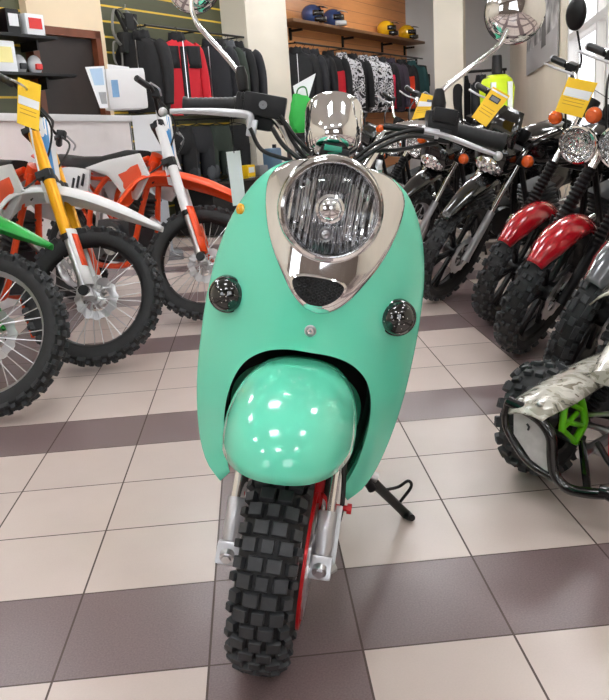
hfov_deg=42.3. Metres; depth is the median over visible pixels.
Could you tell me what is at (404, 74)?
jacket
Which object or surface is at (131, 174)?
bike
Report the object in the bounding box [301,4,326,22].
helmet
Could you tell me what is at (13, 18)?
print
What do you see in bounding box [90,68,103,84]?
picture
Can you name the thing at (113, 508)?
floor
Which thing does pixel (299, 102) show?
bag
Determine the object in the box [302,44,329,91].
jacket
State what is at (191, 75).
jacket
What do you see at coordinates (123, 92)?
plastic box
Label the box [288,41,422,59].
rail
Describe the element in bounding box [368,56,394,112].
jacket
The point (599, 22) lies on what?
window
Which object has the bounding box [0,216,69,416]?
bike
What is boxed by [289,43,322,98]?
jacket
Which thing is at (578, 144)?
motorcycle
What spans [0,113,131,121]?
countertop
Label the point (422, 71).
jacket
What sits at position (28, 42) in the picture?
wall shelf
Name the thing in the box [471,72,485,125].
jacket
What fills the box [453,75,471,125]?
jacket
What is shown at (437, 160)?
motorcycle
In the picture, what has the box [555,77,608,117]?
price tag
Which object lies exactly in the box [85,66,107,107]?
display
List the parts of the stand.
post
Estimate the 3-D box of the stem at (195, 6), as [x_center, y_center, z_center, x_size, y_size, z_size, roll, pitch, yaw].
[-0.178,-0.622,1.614,0.102,0.198,0.015,-6,15,-6]
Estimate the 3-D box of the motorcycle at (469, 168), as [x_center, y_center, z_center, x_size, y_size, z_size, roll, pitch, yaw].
[1.123,-1.460,6.429,1.936,1.328,0.721,-11,17,-23]
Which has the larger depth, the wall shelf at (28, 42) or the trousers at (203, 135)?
the trousers at (203, 135)
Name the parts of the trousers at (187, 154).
trouser leg, trouser leg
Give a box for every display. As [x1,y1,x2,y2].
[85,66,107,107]
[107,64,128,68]
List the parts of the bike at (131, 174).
panel, seat, panel, frame, lever, number plate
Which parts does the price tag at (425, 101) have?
white panel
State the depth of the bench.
8.10 m
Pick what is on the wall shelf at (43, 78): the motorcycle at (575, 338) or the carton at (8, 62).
the carton at (8, 62)
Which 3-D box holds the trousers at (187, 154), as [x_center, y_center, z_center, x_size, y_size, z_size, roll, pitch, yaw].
[-1.336,-2.132,8.472,0.400,0.672,0.188,-16,20,-38]
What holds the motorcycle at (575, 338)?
on the floor
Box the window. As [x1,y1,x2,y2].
[567,0,608,123]
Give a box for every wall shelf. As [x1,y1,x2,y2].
[0,31,57,52]
[0,71,76,89]
[287,18,424,54]
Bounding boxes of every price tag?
[16,77,40,130]
[226,117,244,205]
[412,93,432,119]
[472,87,509,126]
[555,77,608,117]
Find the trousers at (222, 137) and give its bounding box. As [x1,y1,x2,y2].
[208,119,232,177]
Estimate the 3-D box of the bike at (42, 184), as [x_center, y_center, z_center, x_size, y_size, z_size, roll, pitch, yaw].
[-1.484,-0.678,4.072,2.014,1.356,0.651,11,21,43]
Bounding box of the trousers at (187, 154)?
[173,121,198,175]
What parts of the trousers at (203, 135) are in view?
trouser leg, trouser leg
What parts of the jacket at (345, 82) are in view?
panel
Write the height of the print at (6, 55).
0.120 m
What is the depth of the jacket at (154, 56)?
7.64 m
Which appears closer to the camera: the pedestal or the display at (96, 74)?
the display at (96, 74)
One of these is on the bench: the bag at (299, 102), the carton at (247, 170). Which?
the carton at (247, 170)
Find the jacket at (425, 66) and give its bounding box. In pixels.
[415,59,429,85]
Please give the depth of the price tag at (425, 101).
4.50 m
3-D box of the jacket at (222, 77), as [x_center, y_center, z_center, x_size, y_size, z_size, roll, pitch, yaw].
[-1.023,-3.087,8.726,0.652,0.804,0.225,-3,15,4]
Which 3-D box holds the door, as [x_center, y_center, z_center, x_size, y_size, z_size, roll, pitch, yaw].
[-2.127,-1.933,7.415,0.109,2.055,0.870,5,18,29]
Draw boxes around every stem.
[189,0,236,72]
[442,29,508,91]
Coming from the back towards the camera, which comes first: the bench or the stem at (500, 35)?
the bench
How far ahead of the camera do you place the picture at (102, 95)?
5.70 m
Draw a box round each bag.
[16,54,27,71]
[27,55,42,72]
[289,86,309,132]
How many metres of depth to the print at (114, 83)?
5.75 m
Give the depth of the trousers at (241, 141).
9.33 m
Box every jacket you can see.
[115,25,173,113]
[165,27,210,115]
[200,35,239,96]
[217,36,249,90]
[225,36,258,92]
[234,37,267,93]
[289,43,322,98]
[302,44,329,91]
[310,46,338,90]
[322,47,352,95]
[335,51,365,107]
[347,52,374,111]
[357,52,384,112]
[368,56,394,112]
[376,54,401,112]
[386,55,410,111]
[391,59,420,112]
[407,58,429,111]
[415,59,429,85]
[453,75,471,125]
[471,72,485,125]
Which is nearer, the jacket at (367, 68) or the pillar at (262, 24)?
the pillar at (262, 24)
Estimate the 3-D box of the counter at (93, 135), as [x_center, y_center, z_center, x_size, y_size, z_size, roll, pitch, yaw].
[-1.915,-1.171,6.078,0.350,1.230,2.612,-1,16,11]
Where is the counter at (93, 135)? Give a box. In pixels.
[0,113,133,309]
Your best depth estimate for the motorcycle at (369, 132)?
6.68 m
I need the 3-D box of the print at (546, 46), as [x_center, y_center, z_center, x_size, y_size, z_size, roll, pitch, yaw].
[2.918,-3.670,9.776,0.004,0.300,3.666,-1,16,11]
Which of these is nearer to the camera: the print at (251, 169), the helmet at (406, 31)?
the print at (251, 169)
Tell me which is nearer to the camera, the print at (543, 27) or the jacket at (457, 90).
the print at (543, 27)
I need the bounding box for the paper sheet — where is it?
[293,73,315,96]
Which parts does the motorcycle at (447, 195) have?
lever, frame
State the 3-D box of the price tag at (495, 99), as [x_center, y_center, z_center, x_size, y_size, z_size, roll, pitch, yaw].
[0.987,-1.244,4.016,0.163,0.192,0.391,4,17,27]
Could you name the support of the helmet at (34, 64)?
on the wall shelf at (43, 78)
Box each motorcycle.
[352,110,460,223]
[372,91,495,239]
[391,85,570,254]
[402,91,594,242]
[423,82,608,300]
[471,0,608,321]
[493,42,608,353]
[543,231,608,365]
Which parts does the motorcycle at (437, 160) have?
tank, frame, panel, panel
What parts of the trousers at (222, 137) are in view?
trouser leg, trouser leg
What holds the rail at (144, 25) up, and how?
attached to the wall at (153, 12)
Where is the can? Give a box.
[263,144,281,169]
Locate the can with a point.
(271, 162)
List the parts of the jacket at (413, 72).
panel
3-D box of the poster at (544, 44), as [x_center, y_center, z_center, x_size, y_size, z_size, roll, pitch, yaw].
[2.884,-4.248,9.615,0.018,1.500,3.666,-1,16,11]
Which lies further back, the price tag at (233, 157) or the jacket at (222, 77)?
the jacket at (222, 77)
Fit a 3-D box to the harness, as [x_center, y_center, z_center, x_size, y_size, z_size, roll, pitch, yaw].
[-1.758,-3.069,7.747,0.165,0.610,0.466,5,18,29]
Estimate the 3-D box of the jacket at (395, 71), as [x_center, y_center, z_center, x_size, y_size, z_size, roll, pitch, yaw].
[1.248,-4.307,12.694,0.652,0.904,0.238,-9,16,-17]
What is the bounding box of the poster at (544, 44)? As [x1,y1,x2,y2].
[526,0,559,75]
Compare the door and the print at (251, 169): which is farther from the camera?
the print at (251, 169)
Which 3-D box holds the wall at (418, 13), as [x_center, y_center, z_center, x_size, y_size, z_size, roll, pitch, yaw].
[3.014,-4.998,14.914,2.713,3.250,0.120,-10,17,-22]
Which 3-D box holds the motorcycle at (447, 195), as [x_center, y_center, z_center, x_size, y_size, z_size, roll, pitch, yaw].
[1.229,-1.295,5.806,1.936,1.328,0.721,-11,17,-23]
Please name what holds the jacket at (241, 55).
hanging from the rail at (144, 25)
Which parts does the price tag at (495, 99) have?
label frame, white panel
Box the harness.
[111,4,139,65]
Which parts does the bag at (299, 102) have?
handle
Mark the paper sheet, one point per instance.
(308, 82)
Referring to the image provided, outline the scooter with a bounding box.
[158,0,545,676]
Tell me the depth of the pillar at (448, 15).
10.93 m
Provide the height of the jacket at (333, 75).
0.904 m
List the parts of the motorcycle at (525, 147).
lever, tank, frame, panel, panel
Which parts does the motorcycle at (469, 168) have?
frame, panel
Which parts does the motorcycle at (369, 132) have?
frame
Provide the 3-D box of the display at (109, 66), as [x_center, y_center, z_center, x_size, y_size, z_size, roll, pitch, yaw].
[-1.451,-2.158,6.150,0.179,0.164,0.047,-3,15,3]
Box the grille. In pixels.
[290,273,346,307]
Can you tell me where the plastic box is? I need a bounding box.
[105,68,147,110]
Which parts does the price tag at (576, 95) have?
white panel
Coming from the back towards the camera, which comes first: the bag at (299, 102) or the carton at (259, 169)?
the carton at (259, 169)
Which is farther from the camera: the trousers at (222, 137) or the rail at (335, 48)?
the rail at (335, 48)
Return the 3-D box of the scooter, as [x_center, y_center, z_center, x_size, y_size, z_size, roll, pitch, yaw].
[0.065,-0.231,1.992,0.785,1.349,1.625,-7,16,-10]
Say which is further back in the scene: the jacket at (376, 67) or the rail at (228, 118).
the jacket at (376, 67)
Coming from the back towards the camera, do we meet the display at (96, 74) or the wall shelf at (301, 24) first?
the wall shelf at (301, 24)
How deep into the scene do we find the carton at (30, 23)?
6.56 m
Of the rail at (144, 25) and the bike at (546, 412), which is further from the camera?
the rail at (144, 25)
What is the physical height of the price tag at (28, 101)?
0.234 m
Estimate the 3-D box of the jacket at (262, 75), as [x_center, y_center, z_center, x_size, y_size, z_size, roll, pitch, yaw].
[-0.769,-3.235,9.163,0.652,0.784,0.225,-5,15,-4]
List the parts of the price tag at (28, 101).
white panel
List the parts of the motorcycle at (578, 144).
lever, frame, tank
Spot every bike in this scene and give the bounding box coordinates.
[0,73,163,366]
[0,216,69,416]
[31,75,232,320]
[494,288,608,501]
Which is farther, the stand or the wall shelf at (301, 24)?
the wall shelf at (301, 24)
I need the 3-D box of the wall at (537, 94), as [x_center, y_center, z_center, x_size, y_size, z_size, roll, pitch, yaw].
[3.063,-2.450,5.682,1.840,3.250,20.088,-3,15,2]
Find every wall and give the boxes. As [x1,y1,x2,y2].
[0,0,409,215]
[405,0,509,169]
[510,0,587,210]
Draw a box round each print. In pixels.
[0,46,13,62]
[8,13,18,25]
[28,17,42,29]
[111,80,119,96]
[249,167,254,172]
[526,25,557,75]
[541,18,545,48]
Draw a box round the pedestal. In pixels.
[282,133,307,158]
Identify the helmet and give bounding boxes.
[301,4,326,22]
[324,9,347,25]
[377,20,398,35]
[398,25,418,38]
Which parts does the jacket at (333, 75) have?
shoulder panel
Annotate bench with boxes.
[174,174,261,235]
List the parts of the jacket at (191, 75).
shoulder panel, panel, shoulder panel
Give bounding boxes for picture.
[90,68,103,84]
[99,92,106,103]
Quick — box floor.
[0,219,608,699]
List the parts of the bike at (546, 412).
bumper plate, arm, arm, tie rod, frame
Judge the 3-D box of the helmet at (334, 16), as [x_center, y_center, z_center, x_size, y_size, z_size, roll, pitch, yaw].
[0.427,-4.765,11.262,0.361,0.238,0.249,1,16,18]
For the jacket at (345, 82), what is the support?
hanging from the rail at (335, 48)
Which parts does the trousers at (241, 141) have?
trouser leg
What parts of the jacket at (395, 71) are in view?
panel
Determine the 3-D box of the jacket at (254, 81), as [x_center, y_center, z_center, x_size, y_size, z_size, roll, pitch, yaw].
[-0.859,-3.176,9.008,0.652,0.804,0.225,-4,15,0]
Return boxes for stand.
[132,114,183,260]
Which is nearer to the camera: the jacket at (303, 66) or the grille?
the grille
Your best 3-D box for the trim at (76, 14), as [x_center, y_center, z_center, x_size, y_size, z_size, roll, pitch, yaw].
[-2.159,-2.540,7.293,0.080,3.250,0.935,5,18,29]
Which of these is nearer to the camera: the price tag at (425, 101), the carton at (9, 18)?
the price tag at (425, 101)
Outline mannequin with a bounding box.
[479,55,514,187]
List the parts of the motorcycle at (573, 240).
lever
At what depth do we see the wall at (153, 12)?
9.28 m
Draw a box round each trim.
[18,0,113,114]
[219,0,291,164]
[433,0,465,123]
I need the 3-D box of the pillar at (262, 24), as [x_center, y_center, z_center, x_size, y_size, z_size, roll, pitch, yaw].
[-0.581,-3.340,9.801,0.400,3.250,0.950,5,18,29]
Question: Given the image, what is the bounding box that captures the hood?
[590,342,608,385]
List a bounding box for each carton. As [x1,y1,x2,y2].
[0,8,21,32]
[0,40,17,71]
[19,13,45,35]
[242,165,255,175]
[255,165,267,174]
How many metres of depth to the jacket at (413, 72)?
13.37 m
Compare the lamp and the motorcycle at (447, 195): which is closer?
the lamp
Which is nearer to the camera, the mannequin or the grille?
the grille
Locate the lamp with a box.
[318,227,332,241]
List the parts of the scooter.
brake lever, fork leg, sight glass, panel, fork leg, brake lever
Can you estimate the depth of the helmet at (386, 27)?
12.79 m
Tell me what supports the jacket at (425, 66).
hanging from the rail at (335, 48)
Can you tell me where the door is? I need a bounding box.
[25,25,110,114]
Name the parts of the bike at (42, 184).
seat, lever, frame, number plate, lever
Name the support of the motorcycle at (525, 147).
on the floor
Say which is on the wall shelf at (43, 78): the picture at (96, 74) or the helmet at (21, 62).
the helmet at (21, 62)
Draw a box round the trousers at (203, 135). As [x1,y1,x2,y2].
[189,120,215,178]
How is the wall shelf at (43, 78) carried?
attached to the wall at (153, 12)
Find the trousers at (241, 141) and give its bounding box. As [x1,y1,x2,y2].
[226,119,250,164]
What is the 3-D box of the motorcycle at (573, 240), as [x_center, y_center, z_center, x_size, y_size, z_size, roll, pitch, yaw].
[1.662,-0.636,3.316,1.936,1.328,0.722,-11,17,-23]
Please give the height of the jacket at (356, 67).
0.904 m
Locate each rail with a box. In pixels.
[137,24,243,39]
[172,117,238,120]
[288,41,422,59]
[468,68,506,73]
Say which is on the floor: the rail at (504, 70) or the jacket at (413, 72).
the rail at (504, 70)
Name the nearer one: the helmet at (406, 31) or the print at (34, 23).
the print at (34, 23)

